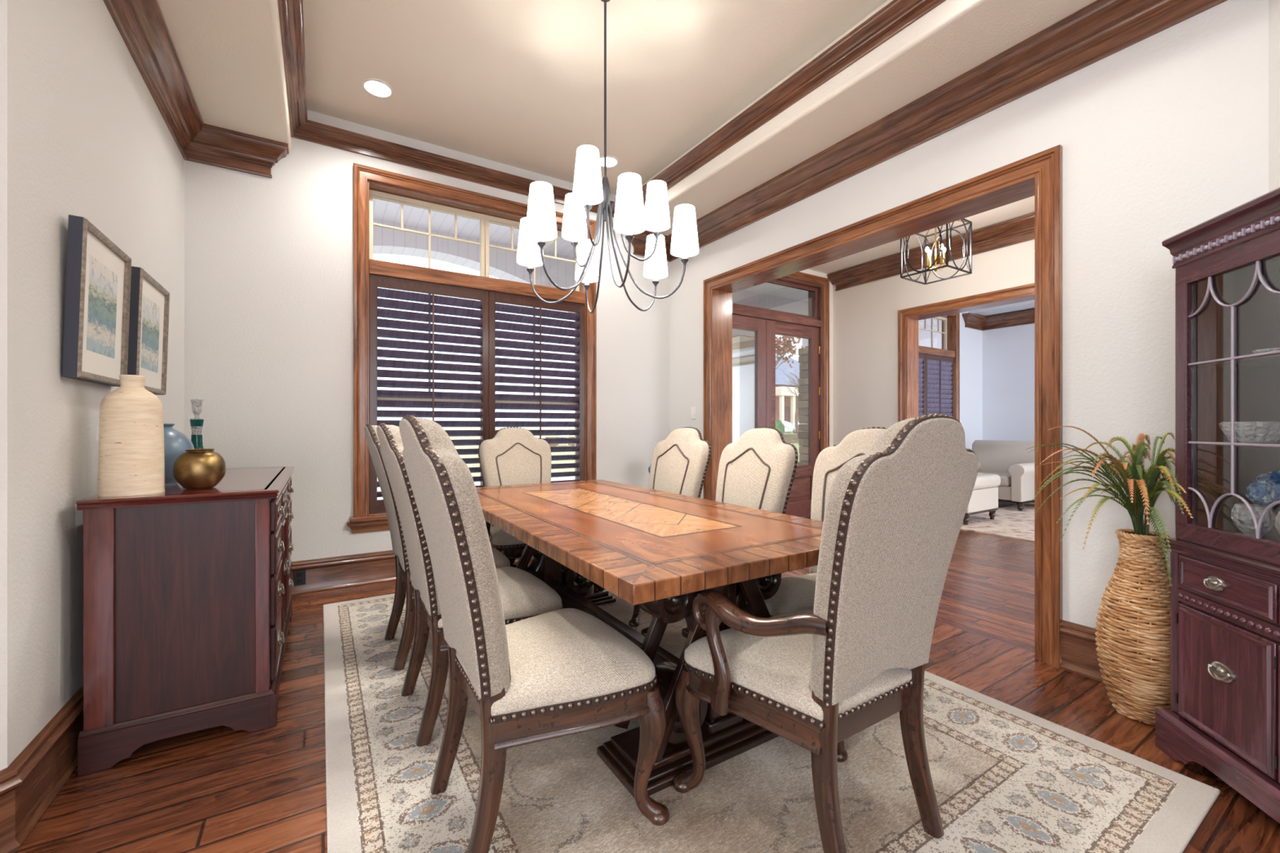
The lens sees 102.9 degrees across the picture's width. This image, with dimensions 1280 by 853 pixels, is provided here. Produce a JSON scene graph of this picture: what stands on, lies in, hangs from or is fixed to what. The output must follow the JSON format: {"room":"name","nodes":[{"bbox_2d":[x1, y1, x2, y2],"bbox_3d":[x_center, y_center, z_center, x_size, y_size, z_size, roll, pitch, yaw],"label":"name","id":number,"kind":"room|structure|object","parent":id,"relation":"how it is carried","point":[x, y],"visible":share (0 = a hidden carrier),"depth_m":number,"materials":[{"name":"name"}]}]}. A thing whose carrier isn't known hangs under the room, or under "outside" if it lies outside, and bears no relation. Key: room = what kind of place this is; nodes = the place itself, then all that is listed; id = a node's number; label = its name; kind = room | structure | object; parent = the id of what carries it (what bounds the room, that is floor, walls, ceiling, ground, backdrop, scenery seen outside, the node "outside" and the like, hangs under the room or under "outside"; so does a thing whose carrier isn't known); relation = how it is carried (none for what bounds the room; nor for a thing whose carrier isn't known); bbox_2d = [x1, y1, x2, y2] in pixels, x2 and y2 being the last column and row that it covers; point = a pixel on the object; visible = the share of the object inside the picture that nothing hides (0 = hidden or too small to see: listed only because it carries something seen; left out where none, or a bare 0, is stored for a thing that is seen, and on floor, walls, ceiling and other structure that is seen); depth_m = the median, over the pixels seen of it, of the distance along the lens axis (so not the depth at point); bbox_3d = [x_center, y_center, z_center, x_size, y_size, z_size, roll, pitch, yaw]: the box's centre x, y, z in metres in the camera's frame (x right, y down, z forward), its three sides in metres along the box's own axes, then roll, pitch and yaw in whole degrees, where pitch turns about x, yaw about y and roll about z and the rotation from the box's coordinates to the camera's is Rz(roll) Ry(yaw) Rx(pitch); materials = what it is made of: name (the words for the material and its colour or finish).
{"room":"dining room","nodes":[
{"label":"dining room","id":0,"kind":"room"},
{"bbox_2d":[0,0,184,770],"bbox_3d":[-3.010,-0.590,0.407,2.083,3.500,5.311,0,0,22],"label":"wall","id":1,"kind":"structure","parent":0,"point":[83,134],"depth_m":1.64,"materials":[{"name":"white paint"}]},
{"bbox_2d":[62,214,131,386],"bbox_3d":[-2.004,-0.431,1.897,0.042,0.536,0.487,2,-1,-32],"label":"framed picture","id":2,"kind":"object","parent":1,"relation":"attached to","point":[99,273],"visible":0.92,"depth_m":1.83,"materials":[{"name":"silver metal"}]},
{"bbox_2d":[86,254,117,358],"bbox_3d":[-2.000,-0.434,1.900,0.002,0.332,0.287,2,-1,-32],"label":"painting","id":3,"kind":"object","parent":2,"relation":"attached to","point":[103,282],"depth_m":1.89},
{"bbox_2d":[127,266,169,395],"bbox_3d":[-2.342,-0.431,2.435,0.042,0.536,0.487,2,-1,-32],"label":"framed picture","id":4,"kind":"object","parent":1,"relation":"attached to","point":[149,301],"visible":0.76,"depth_m":2.40,"materials":[{"name":"beige paper"}]},
{"bbox_2d":[140,294,159,373],"bbox_3d":[-2.338,-0.434,2.438,0.002,0.332,0.287,2,-1,-32],"label":"painting","id":5,"kind":"object","parent":4,"relation":"attached to","point":[151,310],"depth_m":2.43},
{"bbox_2d":[102,0,288,177],"bbox_3d":[-2.100,-1.785,1.771,0.771,0.210,3.530,0,0,-14],"label":"crown molding","id":6,"kind":"structure","parent":1,"relation":"attached to","point":[141,24],"depth_m":2.82,"materials":[{"name":"brown wood"}]},
{"bbox_2d":[0,538,533,852],"bbox_3d":[-2.389,1.046,1.732,2.071,0.228,8.318,0,0,24],"label":"baseboard","id":7,"kind":"structure","parent":1,"relation":"attached to","point":[33,781],"depth_m":1.61,"materials":[{"name":"brown wood"}]},
{"bbox_2d":[293,569,305,586],"bbox_3d":[-2.348,1.045,3.518,0.072,0.100,0.010,0,0,-32],"label":"wall outlet","id":8,"kind":"object","parent":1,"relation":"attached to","point":[299,576],"visible":0.92,"depth_m":3.52,"materials":[{"name":"black plastic"}]},
{"bbox_2d":[296,572,302,583],"bbox_3d":[-2.347,1.045,3.516,0.032,0.072,0.005,0,0,-32],"label":"socket","id":9,"kind":"object","parent":8,"relation":"attached to","point":[299,575],"depth_m":3.51,"materials":[{"name":"black plastic"}]},
{"bbox_2d":[156,0,291,151],"bbox_3d":[-1.597,-2.051,1.566,0.706,0.322,4.350,0,0,-32],"label":"ceiling","id":10,"kind":"structure","parent":0,"point":[229,52],"depth_m":2.64,"materials":[{"name":"white paint"}]},
{"bbox_2d":[184,109,670,561],"bbox_3d":[-1.377,-0.590,4.271,4.054,3.500,0.200,0,0,-32],"label":"wall","id":11,"kind":"structure","parent":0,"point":[268,262],"depth_m":3.56,"materials":[{"name":"white paint"}]},
{"bbox_2d":[346,180,586,533],"bbox_3d":[-1.288,-0.521,4.289,2.050,2.592,0.265,0,0,-32],"label":"window","id":12,"kind":"structure","parent":11,"relation":"attached to","point":[491,291],"depth_m":4.18,"materials":[{"name":"brown wood"}]},
{"bbox_2d":[353,162,596,517],"bbox_3d":[-1.243,-0.623,4.217,1.964,2.565,0.034,0,0,-32],"label":"window frame","id":13,"kind":"structure","parent":11,"relation":"attached to","point":[362,173],"depth_m":3.74,"materials":[{"name":"brown wood"}]},
{"bbox_2d":[373,218,574,313],"bbox_3d":[0.517,-1.830,7.644,15.000,0.740,0.300,0,0,-32],"label":"wall","id":14,"kind":"structure","parent":0,"point":[503,264],"depth_m":5.94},
{"bbox_2d":[373,198,574,257],"bbox_3d":[0.847,-2.265,7.118,15.000,0.150,2.040,0,0,-32],"label":"ceiling","id":15,"kind":"structure","parent":0,"point":[385,211],"depth_m":5.54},
{"bbox_2d":[542,236,559,250],"bbox_3d":[-0.172,-2.165,6.155,8.550,0.050,1.490,0,0,-32],"label":"beams","id":16,"kind":"structure","parent":15,"relation":"attached to","point":[548,242],"depth_m":5.94,"materials":[{"name":"beige paint"}]},
{"bbox_2d":[377,471,574,499],"bbox_3d":[-9.794,1.360,9.497,17.500,0.300,13.500,0,0,-32],"label":"driveway","id":17,"kind":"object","parent":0,"point":[560,478],"depth_m":11.63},
{"bbox_2d":[302,0,887,195],"bbox_3d":[-0.201,-2.287,2.500,4.164,0.150,4.450,0,0,-32],"label":"ceiling","id":18,"kind":"structure","parent":0,"point":[517,83],"depth_m":3.11,"materials":[{"name":"white paint"}]},
{"bbox_2d":[361,77,394,97],"bbox_3d":[-1.711,-2.207,3.330,0.190,0.010,0.190,0,0,-32],"label":"recessed light","id":19,"kind":"object","parent":18,"relation":"in","point":[377,87],"visible":1,"depth_m":3.33,"materials":[{"name":"white plastic"}]},
{"bbox_2d":[515,0,699,313],"bbox_3d":[-0.179,-1.429,2.626,0.930,1.567,0.944,0,0,-32],"label":"chandelier","id":20,"kind":"object","parent":18,"relation":"hanging from","point":[539,226],"visible":1,"depth_m":2.56,"materials":[{"name":"grey metal"}]},
{"bbox_2d":[599,155,618,167],"bbox_3d":[-0.270,-2.207,4.251,0.190,0.010,0.190,0,0,-32],"label":"recessed light","id":21,"kind":"object","parent":18,"relation":"in","point":[611,161],"visible":0.77,"depth_m":4.25,"materials":[{"name":"white plastic"}]},
{"bbox_2d":[277,0,946,217],"bbox_3d":[-0.203,-2.043,2.499,2.648,0.101,4.050,0,0,-32],"label":"crown molding","id":22,"kind":"structure","parent":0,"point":[896,15],"depth_m":3.31,"materials":[{"name":"brown wood"}]},
{"bbox_2d":[13,501,1279,852],"bbox_3d":[2.285,1.220,0.808,15.130,0.120,10.140,0,0,-32],"label":"floor","id":23,"kind":"structure","parent":0,"point":[218,789],"depth_m":1.81,"materials":[{"name":"brown wood"}]},
{"bbox_2d":[75,466,294,776],"bbox_3d":[-1.992,0.703,2.416,0.552,0.915,1.394,0,0,-32],"label":"sideboard","id":24,"kind":"object","parent":23,"relation":"on","point":[188,598],"visible":1,"depth_m":1.84,"materials":[{"name":"brown wood"}]},
{"bbox_2d":[97,374,165,496],"bbox_3d":[-1.869,0.029,1.879,0.179,0.434,0.179,0,0,-32],"label":"ceramic vase","id":25,"kind":"object","parent":24,"relation":"on","point":[131,461],"visible":1,"depth_m":1.82,"materials":[{"name":"beige ceramic"}]},
{"bbox_2d":[163,423,194,484],"bbox_3d":[-2.024,0.116,2.154,0.217,0.257,0.217,0,0,-32],"label":"vase","id":26,"kind":"object","parent":24,"relation":"on","point":[175,442],"visible":0.34,"depth_m":2.12,"materials":[{"name":"blue ceramic"}]},
{"bbox_2d":[189,398,204,448],"bbox_3d":[-2.124,0.056,2.445,0.106,0.379,0.106,0,0,-32],"label":"glass decanter","id":27,"kind":"object","parent":24,"relation":"on","point":[196,424],"visible":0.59,"depth_m":2.43,"materials":[{"name":"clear glass"}]},
{"bbox_2d":[173,448,226,488],"bbox_3d":[-1.754,0.168,2.034,0.160,0.155,0.160,0,0,-32],"label":"brass vase","id":28,"kind":"object","parent":24,"relation":"on","point":[194,468],"visible":1,"depth_m":1.98,"materials":[{"name":"gold metal"}]},
{"bbox_2d":[323,589,1220,852],"bbox_3d":[-0.103,1.153,2.450,2.394,0.012,3.480,0,0,-32],"label":"area rug","id":29,"kind":"object","parent":23,"relation":"on","point":[1006,778],"visible":0.59,"depth_m":1.61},
{"bbox_2d":[364,423,511,671],"bbox_3d":[-1.067,0.569,2.695,0.685,1.164,0.597,0,0,-32],"label":"dining chair","id":30,"kind":"object","parent":29,"relation":"on","point":[404,589],"visible":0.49,"depth_m":2.44,"materials":[{"name":"fabric"}]},
{"bbox_2d":[376,422,563,746],"bbox_3d":[-0.711,0.569,2.128,0.685,1.164,0.597,0,0,-32],"label":"dining chair","id":31,"kind":"object","parent":29,"relation":"on","point":[524,596],"visible":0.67,"depth_m":1.94,"materials":[{"name":"fabric"}]},
{"bbox_2d":[477,426,551,559],"bbox_3d":[-0.785,0.577,3.576,0.674,1.149,0.685,0,0,-32],"label":"armchair","id":32,"kind":"object","parent":29,"relation":"on","point":[513,455],"visible":0.37,"depth_m":3.69,"materials":[{"name":"beige fabric"}]},
{"bbox_2d":[399,415,669,852],"bbox_3d":[-0.349,0.560,1.552,0.685,1.182,0.597,0,0,-32],"label":"dining chair","id":33,"kind":"object","parent":29,"relation":"on","point":[565,672],"visible":1,"depth_m":1.36,"materials":[{"name":"fabric"}]},
{"bbox_2d":[475,480,822,799],"bbox_3d":[-0.154,0.773,2.557,1.125,0.750,2.310,0,0,-32],"label":"dining table","id":34,"kind":"object","parent":29,"relation":"on","point":[655,551],"visible":0.66,"depth_m":1.83,"materials":[{"name":"brown wood"}]},
{"bbox_2d":[593,426,711,626],"bbox_3d":[0.068,0.577,3.339,0.684,1.149,0.597,0,0,-35],"label":"dining chair","id":35,"kind":"object","parent":29,"relation":"on","point":[680,462],"visible":0.42,"depth_m":3.37,"materials":[{"name":"fabric"}]},
{"bbox_2d":[640,426,798,636],"bbox_3d":[0.441,0.577,2.744,0.685,1.149,0.597,0,0,-32],"label":"dining chair","id":36,"kind":"object","parent":29,"relation":"on","point":[757,470],"visible":0.28,"depth_m":2.78,"materials":[{"name":"fabric"}]},
{"bbox_2d":[742,426,886,762],"bbox_3d":[0.807,0.577,2.159,0.685,1.149,0.597,0,0,-32],"label":"dining chair","id":37,"kind":"object","parent":29,"relation":"on","point":[793,593],"visible":0.22,"depth_m":2.29,"materials":[{"name":"fabric"}]},
{"bbox_2d":[672,413,978,852],"bbox_3d":[0.547,0.560,1.514,0.674,1.182,0.685,0,0,-32],"label":"armchair","id":38,"kind":"object","parent":29,"relation":"on","point":[819,677],"visible":1,"depth_m":1.31,"materials":[{"name":"fabric"}]},
{"bbox_2d":[960,502,1034,541],"bbox_3d":[5.694,1.153,5.225,3.000,0.012,4.000,0,0,-32],"label":"rug","id":39,"kind":"object","parent":23,"relation":"on","point":[1008,522],"visible":0.22,"depth_m":6.03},
{"bbox_2d":[963,472,1000,524],"bbox_3d":[3.913,0.867,6.409,0.800,0.560,0.800,0,0,-32],"label":"ottoman","id":40,"kind":"object","parent":39,"relation":"on","point":[984,496],"visible":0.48,"depth_m":6.10,"materials":[{"name":"white fabric"}]},
{"bbox_2d":[973,472,1000,489],"bbox_3d":[3.913,0.667,6.409,0.800,0.160,0.800,0,0,-32],"label":"seat cushion","id":41,"kind":"object","parent":40,"relation":"on","point":[984,481],"depth_m":6.12,"materials":[{"name":"white fabric"}]},
{"bbox_2d":[971,440,1034,511],"bbox_3d":[5.271,0.686,7.527,0.930,0.947,1.060,0,0,-32],"label":"sofa","id":42,"kind":"object","parent":23,"relation":"on","point":[1014,464],"visible":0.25,"depth_m":7.42,"materials":[{"name":"white fabric"}]},
{"bbox_2d":[977,471,1011,486],"bbox_3d":[5.186,0.760,7.474,0.690,0.140,0.642,0,0,-32],"label":"seat cushion","id":43,"kind":"object","parent":42,"relation":"on","point":[1006,477],"depth_m":7.11,"materials":[{"name":"beige fabric"}]},
{"bbox_2d":[1094,528,1170,725],"bbox_3d":[2.018,0.793,2.051,0.283,0.736,0.281,0,0,-7],"label":"vase","id":44,"kind":"object","parent":23,"relation":"on","point":[1133,628],"visible":0.83,"depth_m":1.99,"materials":[{"name":"brown wicker"}]},
{"bbox_2d":[1025,425,1193,586],"bbox_3d":[1.913,0.278,1.982,0.485,0.565,0.634,0,0,-13],"label":"arrangement","id":45,"kind":"object","parent":44,"relation":"in","point":[1135,486],"visible":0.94,"depth_m":2.03,"materials":[{"name":"green plant"}]},
{"bbox_2d":[1154,186,1279,823],"bbox_3d":[1.953,0.242,1.228,0.444,1.835,1.188,0,0,13],"label":"china cabinet","id":46,"kind":"object","parent":23,"relation":"on","point":[1223,717],"visible":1,"depth_m":1.71,"materials":[{"name":"brown wood"}]},
{"bbox_2d":[1194,352,1279,368],"bbox_3d":[1.974,-0.211,1.223,0.329,0.012,1.084,0,0,13],"label":"shelf","id":47,"kind":"object","parent":46,"relation":"attached to","point":[1269,361],"depth_m":1.67,"materials":[{"name":"clear glass"}]},
{"bbox_2d":[1194,441,1279,448],"bbox_3d":[1.974,0.059,1.223,0.329,0.012,1.084,0,0,13],"label":"shelf","id":48,"kind":"object","parent":46,"relation":"attached to","point":[1196,446],"depth_m":1.74,"materials":[{"name":"clear glass"}]},
{"bbox_2d":[1218,421,1279,443],"bbox_3d":[1.991,0.018,1.655,0.151,0.068,0.148,0,0,-32],"label":"crystal bowl","id":49,"kind":"object","parent":46,"relation":"on","point":[1255,432],"visible":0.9,"depth_m":1.61,"materials":[{"name":"white"}]},
{"bbox_2d":[1231,503,1275,538],"bbox_3d":[1.966,0.308,1.635,0.094,0.112,0.092,0,0,-32],"label":"bowl","id":50,"kind":"object","parent":46,"relation":"on","point":[1241,516],"visible":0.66,"depth_m":1.62,"materials":[{"name":"white"}]},
{"bbox_2d":[1252,347,1279,353],"bbox_3d":[1.941,-0.228,1.569,0.076,0.020,0.074,0,0,-32],"label":"dish","id":51,"kind":"object","parent":46,"relation":"on","point":[1263,350],"visible":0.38,"depth_m":1.56,"materials":[{"name":"white ceramic"}]},
{"bbox_2d":[1264,503,1279,541],"bbox_3d":[2.081,0.299,1.599,0.170,0.130,0.170,0,0,-32],"label":"flower bowl","id":52,"kind":"object","parent":46,"relation":"in","point":[1277,508],"visible":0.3,"depth_m":1.62,"materials":[{"name":"black glass"}]},
{"bbox_2d":[1245,470,1279,506],"bbox_3d":[2.095,0.204,1.605,0.298,0.130,0.223,0,0,-32],"label":"flower arrangement","id":53,"kind":"object","parent":52,"relation":"in","point":[1266,491],"visible":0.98,"depth_m":1.62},
{"bbox_2d":[1275,511,1279,535],"bbox_3d":[1.934,0.308,1.494,0.094,0.112,0.092,0,0,-32],"label":"goblet","id":54,"kind":"object","parent":46,"relation":"on","point":[1277,517],"visible":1,"depth_m":1.52,"materials":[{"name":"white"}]},
{"bbox_2d":[786,269,832,446],"bbox_3d":[1.436,-0.090,6.142,2.480,4.500,0.200,0,0,-32],"label":"wall","id":55,"kind":"structure","parent":0,"point":[806,271],"depth_m":6.69,"materials":[{"name":"white"}]},
{"bbox_2d":[732,276,822,517],"bbox_3d":[1.490,-0.337,6.150,1.980,2.994,0.243,0,0,-32],"label":"door","id":56,"kind":"structure","parent":55,"relation":"in","point":[777,324],"depth_m":6.31,"materials":[{"name":"brown wood"}]},
{"bbox_2d":[784,271,829,449],"bbox_3d":[1.540,-0.380,6.069,2.160,3.080,0.034,0,0,-32],"label":"door frame","id":57,"kind":"structure","parent":55,"relation":"in","point":[801,276],"depth_m":6.61,"materials":[{"name":"brown wood"}]},
{"bbox_2d":[641,0,1096,235],"bbox_3d":[1.242,-2.051,3.346,0.700,0.322,4.350,0,0,-32],"label":"ceiling","id":58,"kind":"structure","parent":0,"point":[954,37],"depth_m":2.88,"materials":[{"name":"white paint"}]},
{"bbox_2d":[807,195,1034,274],"bbox_3d":[3.439,-2.065,2.948,2.480,0.150,7.740,0,0,-32],"label":"ceiling","id":59,"kind":"structure","parent":0,"point":[1024,206],"depth_m":5.34,"materials":[{"name":"white paint"}]},
{"bbox_2d":[900,218,972,284],"bbox_3d":[2.483,-1.627,4.284,0.386,0.726,0.386,0,0,-32],"label":"lantern pendant","id":60,"kind":"object","parent":59,"relation":"hanging from","point":[942,249],"visible":0.88,"depth_m":4.27,"materials":[{"name":"grey metal"}]},
{"bbox_2d":[924,252,935,269],"bbox_3d":[2.435,-1.388,4.287,0.095,0.143,0.039,0,0,-16],"label":"candle","id":61,"kind":"object","parent":60,"relation":"on","point":[926,253],"depth_m":4.28,"materials":[{"name":"gold metal"}]},
{"bbox_2d":[928,255,933,271],"bbox_3d":[2.485,-1.388,4.332,0.039,0.143,0.095,0,0,-16],"label":"candle","id":62,"kind":"object","parent":60,"relation":"on","point":[930,256],"depth_m":4.35,"materials":[{"name":"gold metal"}]},
{"bbox_2d":[935,248,944,267],"bbox_3d":[2.481,-1.388,4.236,0.039,0.143,0.095,0,0,-16],"label":"candle","id":63,"kind":"object","parent":60,"relation":"on","point":[941,263],"depth_m":4.21,"materials":[{"name":"gold metal"}]},
{"bbox_2d":[938,252,945,270],"bbox_3d":[2.531,-1.388,4.282,0.095,0.143,0.039,0,0,-16],"label":"candle","id":64,"kind":"object","parent":60,"relation":"on","point":[944,254],"depth_m":4.28,"materials":[{"name":"gold metal"}]},
{"bbox_2d":[832,239,1034,446],"bbox_3d":[4.513,-0.090,3.740,0.180,4.500,7.540,0,0,-32],"label":"wall","id":65,"kind":"structure","parent":0,"point":[865,316],"depth_m":6.13,"materials":[{"name":"white paint"}]},
{"bbox_2d":[826,212,1034,291],"bbox_3d":[4.401,-1.875,3.642,0.133,0.210,7.293,0,0,-32],"label":"crown molding","id":66,"kind":"structure","parent":65,"relation":"attached to","point":[1019,229],"depth_m":5.44,"materials":[{"name":"brown wood"}]},
{"bbox_2d":[897,283,1034,422],"bbox_3d":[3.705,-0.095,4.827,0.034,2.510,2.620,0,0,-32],"label":"trim","id":67,"kind":"structure","parent":65,"relation":"attached to","point":[1028,288],"depth_m":5.71,"materials":[{"name":"brown wood"}]},
{"bbox_2d":[950,311,982,449],"bbox_3d":[4.355,-0.590,7.953,4.030,3.500,0.234,0,0,-32],"label":"wall","id":68,"kind":"structure","parent":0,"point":[971,340],"depth_m":8.60,"materials":[{"name":"white paint"}]},
{"bbox_2d":[918,315,955,417],"bbox_3d":[4.388,-0.521,7.956,1.996,2.592,0.265,0,0,-32],"label":"window","id":69,"kind":"structure","parent":68,"relation":"attached to","point":[936,335],"depth_m":8.16,"materials":[{"name":"brown wood"}]},
{"bbox_2d":[670,0,1268,628],"bbox_3d":[1.428,-0.090,3.623,0.210,4.500,3.880,0,0,-32],"label":"wall","id":70,"kind":"structure","parent":0,"point":[1161,136],"depth_m":2.31,"materials":[{"name":"white paint"}]},
{"bbox_2d":[691,406,696,418],"bbox_3d":[0.511,-0.130,4.877,0.011,0.116,0.072,0,0,-32],"label":"light switch","id":71,"kind":"object","parent":70,"relation":"attached to","point":[693,408],"visible":1,"depth_m":4.87,"materials":[{"name":"white plastic"}]},
{"bbox_2d":[711,172,1038,660],"bbox_3d":[1.412,-0.051,3.648,0.246,2.421,2.502,0,0,-32],"label":"door frame","id":72,"kind":"structure","parent":70,"relation":"attached to","point":[1025,187],"depth_m":3.51,"materials":[{"name":"brown wood"}]},
{"bbox_2d":[703,144,1062,668],"bbox_3d":[1.309,-0.095,3.583,0.034,2.510,2.680,0,0,-32],"label":"trim opening","id":73,"kind":"structure","parent":70,"relation":"attached to","point":[1048,163],"depth_m":2.50,"materials":[{"name":"brown wood"}]},
{"bbox_2d":[626,0,1226,262],"bbox_3d":[1.359,-1.785,2.878,1.056,0.210,5.117,0,0,-24],"label":"crown molding","id":74,"kind":"structure","parent":70,"relation":"attached to","point":[1101,28],"depth_m":2.77,"materials":[{"name":"brown wood"}]},
{"bbox_2d":[1059,620,1103,682],"bbox_3d":[2.762,1.046,-0.698,1.001,0.228,6.434,0,0,-19],"label":"baseboard","id":75,"kind":"structure","parent":70,"relation":"attached to","point":[1079,656],"depth_m":2.39,"materials":[{"name":"brown wood"}]},
{"bbox_2d":[968,299,1034,316],"bbox_3d":[6.349,-2.065,4.774,4.030,0.350,7.740,0,0,-32],"label":"ceiling","id":76,"kind":"structure","parent":0,"point":[1025,305],"depth_m":8.26,"materials":[{"name":"white paint"}]},
{"bbox_2d":[982,323,1034,440],"bbox_3d":[7.971,-0.590,5.791,0.200,3.500,7.340,0,0,-32],"label":"wall","id":77,"kind":"structure","parent":0,"point":[1007,353],"depth_m":8.51,"materials":[{"name":"white paint"}]},
{"bbox_2d":[961,308,1034,330],"bbox_3d":[7.564,-1.765,5.601,0.692,0.210,7.250,0,0,-32],"label":"crown molding","id":78,"kind":"structure","parent":77,"relation":"attached to","point":[972,321],"depth_m":8.52,"materials":[{"name":"brown wood"}]},
{"bbox_2d":[1268,0,1279,191],"bbox_3d":[2.990,-0.590,-0.966,1.186,3.500,5.957,0,0,-19],"label":"wall","id":79,"kind":"structure","parent":0,"point":[1273,5],"depth_m":1.90,"materials":[{"name":"white paint"}]},
{"label":"outside","id":80,"kind":"structure","parent":0,"visible":0},
{"bbox_2d":[377,427,574,481],"bbox_3d":[-0.226,0.860,56.816,180.000,1.200,83.500,0,0,-32],"label":"lawn","id":81,"kind":"structure","parent":80,"point":[469,465],"depth_m":20.42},
{"bbox_2d":[545,436,574,447],"bbox_3d":[13.992,0.750,32.268,42.000,0.620,0.600,0,0,-32],"label":"wall","id":82,"kind":"structure","parent":81,"relation":"on","point":[565,444],"depth_m":21.15,"materials":[{"name":"stone"}]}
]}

